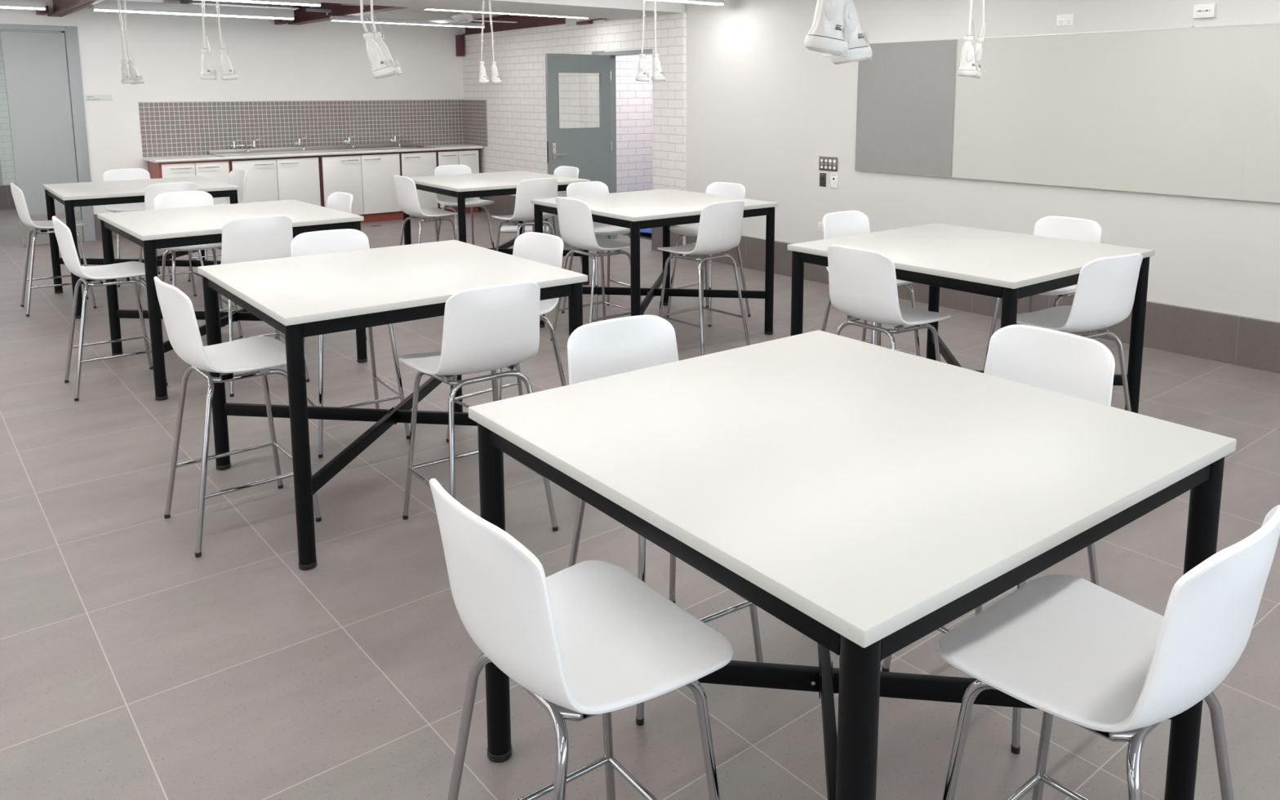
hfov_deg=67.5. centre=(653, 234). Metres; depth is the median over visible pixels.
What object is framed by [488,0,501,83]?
socket
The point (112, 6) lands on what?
linear light
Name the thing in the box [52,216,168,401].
counter stool
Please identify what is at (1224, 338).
baseboard
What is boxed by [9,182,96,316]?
counter stool
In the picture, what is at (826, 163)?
control panel
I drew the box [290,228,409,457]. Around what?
counter stool
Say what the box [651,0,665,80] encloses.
socket
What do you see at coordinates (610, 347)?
counter stool
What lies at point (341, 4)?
bracket
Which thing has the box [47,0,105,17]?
steel beam
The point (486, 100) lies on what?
trim
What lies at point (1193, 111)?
whiteboard
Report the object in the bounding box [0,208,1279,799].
floor
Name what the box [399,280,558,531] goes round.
counter stool
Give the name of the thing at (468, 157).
base cabinet
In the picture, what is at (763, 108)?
wall
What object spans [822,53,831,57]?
data plate
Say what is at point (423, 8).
linear light
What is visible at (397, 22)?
diffuser
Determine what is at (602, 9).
ceiling
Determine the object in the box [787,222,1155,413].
table
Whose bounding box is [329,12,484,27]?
linear light
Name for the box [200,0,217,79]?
socket
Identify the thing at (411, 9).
ceiling
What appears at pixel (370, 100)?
trim
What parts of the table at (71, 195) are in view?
leg, apron rail, leg, apron rail, leg, leg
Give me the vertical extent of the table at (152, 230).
0.899 m
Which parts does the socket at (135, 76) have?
cord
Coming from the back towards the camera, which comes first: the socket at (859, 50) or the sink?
the sink
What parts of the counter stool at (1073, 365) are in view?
leg, leg, leg, leg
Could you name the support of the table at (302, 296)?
on the floor
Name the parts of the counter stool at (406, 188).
leg, leg, seat frame, leg, leg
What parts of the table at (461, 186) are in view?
leg, apron rail, leg, apron rail, leg, leg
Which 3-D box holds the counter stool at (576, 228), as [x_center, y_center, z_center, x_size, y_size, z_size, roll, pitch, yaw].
[-0.374,0.227,6.263,0.463,0.970,0.455,-7,11,-39]
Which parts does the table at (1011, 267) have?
leg, apron rail, leg, leg, apron rail, leg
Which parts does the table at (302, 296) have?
leg, apron rail, leg, bracket plate, apron rail, leg, leg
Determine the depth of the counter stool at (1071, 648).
1.64 m
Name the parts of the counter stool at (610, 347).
leg, leg, leg, leg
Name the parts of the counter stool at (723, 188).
leg, leg, leg, leg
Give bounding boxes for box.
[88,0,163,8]
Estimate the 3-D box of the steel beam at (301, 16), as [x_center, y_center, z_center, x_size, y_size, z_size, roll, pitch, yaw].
[-3.192,-2.482,10.286,0.140,0.230,3.960,-7,11,-39]
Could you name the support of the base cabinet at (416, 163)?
on the floor
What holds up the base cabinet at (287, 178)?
on the floor
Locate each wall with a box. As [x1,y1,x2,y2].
[0,0,465,227]
[0,31,16,185]
[462,13,686,256]
[469,13,505,19]
[615,53,653,192]
[685,0,1279,322]
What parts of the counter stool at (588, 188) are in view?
leg, leg, leg, leg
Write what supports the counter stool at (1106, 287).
on the floor
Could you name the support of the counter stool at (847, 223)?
on the floor
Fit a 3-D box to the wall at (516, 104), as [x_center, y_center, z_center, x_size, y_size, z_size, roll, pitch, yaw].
[-1.117,-1.281,11.498,0.200,2.405,5.060,-6,10,-35]
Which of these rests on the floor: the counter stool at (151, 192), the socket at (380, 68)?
the counter stool at (151, 192)
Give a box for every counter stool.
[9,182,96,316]
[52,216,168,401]
[102,168,172,287]
[137,182,204,297]
[153,191,243,337]
[153,276,321,557]
[187,168,247,281]
[207,214,309,396]
[275,191,366,338]
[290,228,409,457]
[392,174,457,245]
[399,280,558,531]
[429,478,733,799]
[434,164,494,248]
[445,231,565,442]
[491,177,557,251]
[521,165,582,265]
[551,196,631,341]
[561,181,644,322]
[567,315,763,725]
[657,200,750,355]
[666,182,751,326]
[821,210,920,356]
[826,244,951,361]
[881,324,1115,754]
[937,504,1279,799]
[982,216,1101,370]
[1016,253,1142,411]
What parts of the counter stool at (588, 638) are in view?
leg, leg, seat frame, leg, leg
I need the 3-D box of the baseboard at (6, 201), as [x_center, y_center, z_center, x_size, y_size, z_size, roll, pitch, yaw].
[-10.250,-0.394,12.707,4.100,0.340,0.030,-7,11,-39]
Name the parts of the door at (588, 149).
edge plate, lock plate, lever handle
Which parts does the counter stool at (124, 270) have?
leg, leg, seat frame, leg, leg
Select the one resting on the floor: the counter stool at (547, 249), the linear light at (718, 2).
the counter stool at (547, 249)
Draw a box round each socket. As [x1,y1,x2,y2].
[117,0,134,84]
[123,0,143,84]
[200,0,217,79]
[215,0,238,80]
[360,0,395,78]
[370,0,400,77]
[478,0,488,83]
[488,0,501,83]
[635,0,648,81]
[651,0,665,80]
[804,0,848,55]
[831,0,872,64]
[957,0,977,76]
[972,0,986,77]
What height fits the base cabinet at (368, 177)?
0.872 m
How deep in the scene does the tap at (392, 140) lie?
12.73 m
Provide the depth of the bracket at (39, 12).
9.94 m
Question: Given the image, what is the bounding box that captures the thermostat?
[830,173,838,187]
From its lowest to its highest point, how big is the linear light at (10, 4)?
0.301 m
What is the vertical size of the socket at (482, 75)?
0.676 m
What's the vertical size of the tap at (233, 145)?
0.172 m
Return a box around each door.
[0,23,96,245]
[545,53,612,245]
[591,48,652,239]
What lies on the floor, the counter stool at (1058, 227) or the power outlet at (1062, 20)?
the counter stool at (1058, 227)
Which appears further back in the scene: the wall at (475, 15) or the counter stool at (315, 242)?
the wall at (475, 15)
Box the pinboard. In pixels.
[854,39,956,177]
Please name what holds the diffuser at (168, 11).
attached to the linear light at (112, 6)
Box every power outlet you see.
[817,221,823,231]
[1056,13,1074,26]
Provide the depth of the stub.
13.16 m
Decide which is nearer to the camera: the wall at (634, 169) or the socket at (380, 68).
the socket at (380, 68)
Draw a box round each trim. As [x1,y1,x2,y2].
[164,99,417,102]
[485,99,488,146]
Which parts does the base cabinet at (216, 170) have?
door, handle, door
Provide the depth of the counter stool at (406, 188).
7.73 m
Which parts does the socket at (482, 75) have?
cord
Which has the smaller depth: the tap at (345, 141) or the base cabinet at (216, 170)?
the base cabinet at (216, 170)
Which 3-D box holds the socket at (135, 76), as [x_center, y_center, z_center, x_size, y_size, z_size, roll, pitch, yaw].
[-4.105,-1.685,7.522,0.106,0.999,0.068,-4,9,-23]
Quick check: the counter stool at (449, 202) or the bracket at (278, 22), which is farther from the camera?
the bracket at (278, 22)
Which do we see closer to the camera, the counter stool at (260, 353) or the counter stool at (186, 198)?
the counter stool at (260, 353)
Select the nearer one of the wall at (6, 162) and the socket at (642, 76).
the socket at (642, 76)
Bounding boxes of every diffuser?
[0,6,44,9]
[93,8,293,19]
[332,20,481,27]
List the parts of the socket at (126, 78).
cord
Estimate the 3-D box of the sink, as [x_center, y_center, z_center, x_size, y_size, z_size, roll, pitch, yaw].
[-4.056,-1.056,11.973,2.700,0.088,0.495,-7,11,-39]
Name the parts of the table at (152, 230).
leg, apron rail, leg, bracket plate, apron rail, leg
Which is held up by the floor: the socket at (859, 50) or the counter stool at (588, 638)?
the counter stool at (588, 638)
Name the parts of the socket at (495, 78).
cord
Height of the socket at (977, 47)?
1.008 m
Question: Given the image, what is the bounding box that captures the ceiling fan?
[427,12,517,23]
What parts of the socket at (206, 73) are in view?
cord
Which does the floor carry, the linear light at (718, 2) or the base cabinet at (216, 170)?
the base cabinet at (216, 170)
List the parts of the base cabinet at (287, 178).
door, door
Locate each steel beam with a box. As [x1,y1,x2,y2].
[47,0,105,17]
[288,2,409,25]
[462,14,608,35]
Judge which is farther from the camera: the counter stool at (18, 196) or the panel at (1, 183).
the panel at (1, 183)
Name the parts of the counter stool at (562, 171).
leg, leg, leg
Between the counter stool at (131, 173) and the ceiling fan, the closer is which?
the counter stool at (131, 173)
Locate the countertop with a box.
[142,144,483,163]
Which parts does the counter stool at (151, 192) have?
leg, leg, leg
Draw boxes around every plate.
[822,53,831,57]
[1192,3,1217,18]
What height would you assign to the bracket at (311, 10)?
0.200 m
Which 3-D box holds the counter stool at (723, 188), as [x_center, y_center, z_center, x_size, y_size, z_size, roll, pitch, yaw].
[0.399,0.122,6.947,0.463,0.970,0.455,-9,12,-44]
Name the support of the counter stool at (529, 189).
on the floor
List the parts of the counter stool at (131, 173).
leg, leg, leg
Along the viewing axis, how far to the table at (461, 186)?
7.99 m
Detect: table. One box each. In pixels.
[42,176,239,318]
[97,199,367,400]
[197,240,587,570]
[403,170,590,284]
[468,329,1236,799]
[530,188,778,334]
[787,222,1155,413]
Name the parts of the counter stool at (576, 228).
leg, leg, seat frame, leg, leg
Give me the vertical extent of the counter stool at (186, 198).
0.970 m
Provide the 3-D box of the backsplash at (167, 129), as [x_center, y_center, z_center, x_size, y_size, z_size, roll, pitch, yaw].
[-4.245,-1.386,12.156,4.100,0.623,0.012,-7,11,-39]
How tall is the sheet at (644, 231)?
0.050 m
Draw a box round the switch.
[819,173,826,186]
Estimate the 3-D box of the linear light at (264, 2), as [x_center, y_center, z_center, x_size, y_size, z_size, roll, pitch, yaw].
[-3.735,-2.116,8.025,1.872,0.301,0.056,-7,11,-39]
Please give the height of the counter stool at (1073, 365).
0.970 m
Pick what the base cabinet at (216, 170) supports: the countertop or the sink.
the countertop
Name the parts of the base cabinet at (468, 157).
door, door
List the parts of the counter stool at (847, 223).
leg, leg, leg, leg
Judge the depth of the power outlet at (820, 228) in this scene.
8.19 m
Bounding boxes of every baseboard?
[0,185,16,209]
[93,213,124,240]
[478,195,1279,373]
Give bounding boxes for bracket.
[35,5,48,15]
[180,0,298,9]
[274,18,288,25]
[306,6,331,15]
[341,4,368,8]
[576,20,592,25]
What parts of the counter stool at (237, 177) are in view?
leg, leg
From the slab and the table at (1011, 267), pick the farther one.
the slab
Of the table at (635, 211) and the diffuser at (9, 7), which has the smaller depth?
the table at (635, 211)
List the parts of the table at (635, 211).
leg, apron rail, leg, leg, apron rail, leg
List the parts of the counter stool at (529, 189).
leg, leg, seat frame, leg, leg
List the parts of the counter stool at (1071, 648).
leg, leg, seat frame, leg, leg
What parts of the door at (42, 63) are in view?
kick plate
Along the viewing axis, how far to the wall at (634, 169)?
11.62 m
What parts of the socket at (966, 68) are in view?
cord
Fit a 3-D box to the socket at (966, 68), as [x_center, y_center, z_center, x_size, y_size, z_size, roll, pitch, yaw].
[1.433,-1.216,4.299,0.093,1.002,0.068,-1,9,-6]
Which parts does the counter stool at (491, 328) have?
leg, leg, seat frame, leg, leg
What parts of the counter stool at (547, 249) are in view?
leg, leg, leg, leg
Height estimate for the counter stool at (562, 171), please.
0.970 m
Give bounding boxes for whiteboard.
[951,22,1279,203]
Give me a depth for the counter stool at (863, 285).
4.13 m
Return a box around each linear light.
[0,0,45,10]
[92,0,294,19]
[203,0,320,6]
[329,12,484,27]
[422,8,588,18]
[650,0,724,5]
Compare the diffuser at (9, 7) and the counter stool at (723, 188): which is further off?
the diffuser at (9, 7)
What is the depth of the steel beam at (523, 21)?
12.07 m
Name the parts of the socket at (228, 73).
cord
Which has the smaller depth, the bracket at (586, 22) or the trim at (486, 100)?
the bracket at (586, 22)
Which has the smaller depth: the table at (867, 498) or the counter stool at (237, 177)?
the table at (867, 498)
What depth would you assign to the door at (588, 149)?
10.12 m
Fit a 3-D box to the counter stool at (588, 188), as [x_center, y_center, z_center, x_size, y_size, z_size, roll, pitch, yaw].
[-0.379,0.112,7.030,0.455,0.970,0.463,-7,11,-38]
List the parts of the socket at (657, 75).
cord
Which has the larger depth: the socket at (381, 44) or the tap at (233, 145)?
the tap at (233, 145)
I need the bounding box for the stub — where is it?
[455,35,464,56]
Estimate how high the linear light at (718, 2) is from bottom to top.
0.301 m
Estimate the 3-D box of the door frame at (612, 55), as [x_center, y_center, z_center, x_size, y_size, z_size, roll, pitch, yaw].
[-0.267,-0.942,10.352,0.210,2.070,1.135,-6,10,-35]
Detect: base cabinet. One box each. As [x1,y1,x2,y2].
[146,160,230,204]
[229,155,322,206]
[319,151,402,222]
[400,150,438,218]
[436,148,479,213]
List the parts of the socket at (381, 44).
cord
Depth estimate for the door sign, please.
10.58 m
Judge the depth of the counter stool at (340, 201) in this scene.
6.44 m
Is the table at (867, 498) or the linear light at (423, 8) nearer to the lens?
the table at (867, 498)
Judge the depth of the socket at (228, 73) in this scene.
5.67 m
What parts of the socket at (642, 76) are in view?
cord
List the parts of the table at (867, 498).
leg, apron rail, bracket plate, bracket plate, leg, apron rail, leg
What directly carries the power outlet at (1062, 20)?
attached to the wall at (763, 108)
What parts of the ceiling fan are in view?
blade, blade, blade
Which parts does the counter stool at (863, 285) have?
leg, leg, seat frame, leg, leg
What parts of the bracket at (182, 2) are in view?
grille panel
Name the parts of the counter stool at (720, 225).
leg, seat frame, leg, leg, leg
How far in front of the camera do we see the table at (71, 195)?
7.58 m
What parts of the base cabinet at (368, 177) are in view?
door, door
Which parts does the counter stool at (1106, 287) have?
seat frame, leg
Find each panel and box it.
[0,166,2,186]
[818,156,837,171]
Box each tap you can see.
[230,137,262,152]
[293,136,307,150]
[343,134,356,148]
[389,133,402,146]
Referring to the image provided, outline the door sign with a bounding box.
[85,94,112,101]
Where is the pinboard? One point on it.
(906, 90)
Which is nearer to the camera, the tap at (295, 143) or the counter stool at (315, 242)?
the counter stool at (315, 242)
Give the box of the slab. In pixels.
[500,226,548,232]
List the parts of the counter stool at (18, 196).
leg, leg, seat frame, leg, leg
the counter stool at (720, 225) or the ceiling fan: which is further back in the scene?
the ceiling fan
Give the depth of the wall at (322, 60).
11.42 m
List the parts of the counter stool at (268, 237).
leg, leg, leg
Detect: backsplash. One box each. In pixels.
[137,99,464,157]
[462,99,487,146]
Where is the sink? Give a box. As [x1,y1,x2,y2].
[208,142,435,156]
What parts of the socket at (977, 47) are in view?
cord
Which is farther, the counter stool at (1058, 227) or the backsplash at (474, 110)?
the backsplash at (474, 110)
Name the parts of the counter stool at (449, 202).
leg, leg, seat frame, leg, leg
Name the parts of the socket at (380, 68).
cord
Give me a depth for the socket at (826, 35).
1.94 m
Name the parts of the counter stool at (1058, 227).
leg, leg, leg, seat frame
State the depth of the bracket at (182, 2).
10.04 m
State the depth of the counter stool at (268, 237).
5.21 m
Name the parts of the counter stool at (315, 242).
leg, leg, leg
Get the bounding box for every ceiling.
[168,0,472,13]
[283,0,686,25]
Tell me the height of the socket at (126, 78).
0.994 m
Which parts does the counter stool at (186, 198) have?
leg, leg, leg, leg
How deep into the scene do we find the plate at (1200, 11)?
5.68 m
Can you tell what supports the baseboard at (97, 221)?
attached to the wall at (322, 60)
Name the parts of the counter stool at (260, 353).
leg, leg, seat frame, leg, leg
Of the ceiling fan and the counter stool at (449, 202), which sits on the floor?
the counter stool at (449, 202)
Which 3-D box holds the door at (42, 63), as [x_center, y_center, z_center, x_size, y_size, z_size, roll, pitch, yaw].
[-7.034,-1.010,9.993,1.922,2.345,0.160,-7,11,-39]

